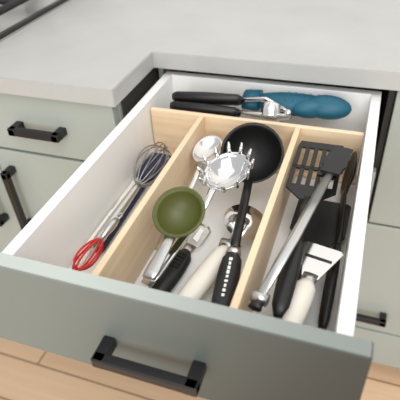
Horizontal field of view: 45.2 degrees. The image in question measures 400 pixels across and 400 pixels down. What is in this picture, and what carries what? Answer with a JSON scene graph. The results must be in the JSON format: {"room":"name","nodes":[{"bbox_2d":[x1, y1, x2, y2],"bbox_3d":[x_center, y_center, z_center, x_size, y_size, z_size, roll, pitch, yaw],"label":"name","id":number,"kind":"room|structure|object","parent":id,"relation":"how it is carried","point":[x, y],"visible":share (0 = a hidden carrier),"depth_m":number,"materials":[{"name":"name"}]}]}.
{"room":"kitchen","nodes":[
{"label":"kitchen","id":0,"kind":"room"},
{"bbox_2d":[0,338,399,399],"bbox_3d":[-0.311,0.961,0.832,5.000,0.020,3.200,10,41,17],"label":"floor","id":1,"kind":"structure","parent":0,"point":[26,372],"depth_m":1.36,"materials":[{"name":"brown wood"}]},
{"bbox_2d":[0,68,159,251],"bbox_3d":[-0.851,-0.201,1.611,1.803,0.868,0.813,10,41,17],"label":"base cabinet","id":2,"kind":"object","parent":1,"relation":"on","point":[43,142],"visible":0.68,"depth_m":0.92,"materials":[{"name":"green paint"}]},
{"bbox_2d":[0,0,399,106],"bbox_3d":[0.005,-0.409,1.080,3.800,0.032,0.813,10,41,17],"label":"countertop","id":3,"kind":"structure","parent":2,"relation":"on","point":[93,52],"depth_m":0.91,"materials":[{"name":"white stone"}]},
{"bbox_2d":[0,0,70,41],"bbox_3d":[-0.687,-0.553,1.248,0.760,0.053,0.646,10,41,17],"label":"gas cooktop","id":4,"kind":"object","parent":3,"relation":"in","point":[15,15],"visible":1,"depth_m":1.08,"materials":[{"name":"silver metal"}]},
{"bbox_2d":[158,68,399,368],"bbox_3d":[0.473,-0.021,1.277,0.940,0.868,0.652,10,41,17],"label":"base cabinet","id":5,"kind":"object","parent":1,"relation":"on","point":[378,308],"visible":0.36,"depth_m":1.04,"materials":[{"name":"green paint"}]},
{"bbox_2d":[0,71,381,399],"bbox_3d":[0.027,-0.005,0.745,0.468,0.160,0.626,10,41,17],"label":"drawer","id":6,"kind":"object","parent":5,"relation":"in","point":[202,348],"visible":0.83,"depth_m":0.55,"materials":[{"name":"white wood"}]},
{"bbox_2d":[92,107,363,311],"bbox_3d":[0.025,0.017,0.694,0.364,0.090,0.412,10,41,17],"label":"drawer organizer","id":7,"kind":"object","parent":6,"relation":"in","point":[128,254],"visible":0.52,"depth_m":0.71,"materials":[{"name":"brown wood"}]},
{"bbox_2d":[72,212,122,270],"bbox_3d":[-0.136,0.057,0.658,0.031,0.024,0.113,17,43,24],"label":"whisk","id":8,"kind":"object","parent":7,"relation":"in","point":[112,224],"visible":0.98,"depth_m":0.65,"materials":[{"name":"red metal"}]},
{"bbox_2d":[71,152,158,267],"bbox_3d":[-0.128,0.002,0.792,0.017,0.007,0.304,10,41,17],"label":"spatula","id":9,"kind":"object","parent":7,"relation":"in","point":[132,183],"visible":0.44,"depth_m":0.75,"materials":[{"name":"white plastic"}]},
{"bbox_2d":[89,142,171,252],"bbox_3d":[-0.110,-0.016,0.752,0.053,0.052,0.250,14,42,21],"label":"whisk","id":10,"kind":"object","parent":7,"relation":"in","point":[125,202],"visible":0.87,"depth_m":0.77,"materials":[{"name":"silver metal"}]},
{"bbox_2d":[96,152,170,252],"bbox_3d":[-0.106,-0.004,0.790,0.050,0.010,0.259,9,41,16],"label":"spatula","id":11,"kind":"object","parent":7,"relation":"in","point":[107,241],"visible":0.41,"depth_m":0.82,"materials":[{"name":"blue"}]},
{"bbox_2d":[142,186,204,279],"bbox_3d":[-0.030,0.039,0.606,0.071,0.049,0.124,1,39,6],"label":"scoop","id":12,"kind":"object","parent":7,"relation":"in","point":[178,212],"visible":1,"depth_m":0.64,"materials":[{"name":"green plastic"}]},
{"bbox_2d":[148,224,210,292],"bbox_3d":[-0.027,0.082,0.666,0.030,0.025,0.152,16,43,23],"label":"vegetable peeler","id":13,"kind":"object","parent":7,"relation":"in","point":[177,267],"visible":0.74,"depth_m":0.65,"materials":[{"name":"black plastic"}]},
{"bbox_2d":[155,135,222,250],"bbox_3d":[-0.009,-0.018,0.731,0.048,0.042,0.244,7,40,14],"label":"serving spoon","id":14,"kind":"object","parent":7,"relation":"in","point":[205,146],"visible":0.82,"depth_m":0.79,"materials":[{"name":"silver metal"}]},
{"bbox_2d":[141,142,253,287],"bbox_3d":[-0.012,0.007,0.661,0.077,0.083,0.236,29,49,34],"label":"server","id":15,"kind":"object","parent":7,"relation":"in","point":[226,171],"visible":0.94,"depth_m":0.70,"materials":[{"name":"silver metal"}]},
{"bbox_2d":[178,204,262,299],"bbox_3d":[0.021,0.073,0.653,0.061,0.032,0.207,25,47,31],"label":"cutter","id":16,"kind":"object","parent":7,"relation":"in","point":[202,279],"visible":0.67,"depth_m":0.64,"materials":[{"name":"white plastic"}]},
{"bbox_2d":[211,122,283,306],"bbox_3d":[0.055,0.007,0.654,0.098,0.075,0.333,5,40,11],"label":"ladle","id":17,"kind":"object","parent":7,"relation":"in","point":[266,145],"visible":0.7,"depth_m":0.74,"materials":[{"name":"black plastic"}]},
{"bbox_2d":[248,145,352,311],"bbox_3d":[0.133,0.021,0.608,0.037,0.029,0.308,17,43,24],"label":"tongs","id":18,"kind":"object","parent":7,"relation":"in","point":[336,161],"visible":1,"depth_m":0.60,"materials":[{"name":"silver metal"}]},
{"bbox_2d":[272,141,343,318],"bbox_3d":[0.138,0.021,0.640,0.070,0.025,0.332,10,41,17],"label":"slotted turner","id":19,"kind":"object","parent":7,"relation":"in","point":[286,282],"visible":0.71,"depth_m":0.66,"materials":[{"name":"black plastic"}]},
{"bbox_2d":[281,241,342,323],"bbox_3d":[0.122,0.110,0.572,0.052,0.025,0.150,17,43,24],"label":"cheese slicer","id":20,"kind":"object","parent":7,"relation":"in","point":[317,260],"visible":0.6,"depth_m":0.58,"materials":[{"name":"white plastic"}]},
{"bbox_2d":[290,200,350,280],"bbox_3d":[0.148,0.082,0.652,0.078,0.023,0.243,11,41,18],"label":"spatula","id":21,"kind":"object","parent":7,"relation":"in","point":[321,229],"visible":0.28,"depth_m":0.70,"materials":[{"name":"black plastic"}]},
{"bbox_2d":[318,151,356,329],"bbox_3d":[0.193,0.036,0.660,0.019,0.064,0.332,9,41,16],"label":"spoon","id":22,"kind":"object","parent":7,"relation":"in","point":[329,288],"visible":0.95,"depth_m":0.61,"materials":[{"name":"black plastic"}]},
{"bbox_2d":[170,91,291,121],"bbox_3d":[0.053,-0.164,0.846,0.217,0.044,0.045,10,41,17],"label":"press","id":23,"kind":"object","parent":6,"relation":"in","point":[201,102],"visible":0.96,"depth_m":0.84,"materials":[{"name":"black plastic"}]},
{"bbox_2d":[241,89,351,119],"bbox_3d":[0.168,-0.168,0.839,0.188,0.039,0.061,10,41,17],"label":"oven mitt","id":24,"kind":"object","parent":6,"relation":"in","point":[328,107],"visible":0.95,"depth_m":0.81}
]}

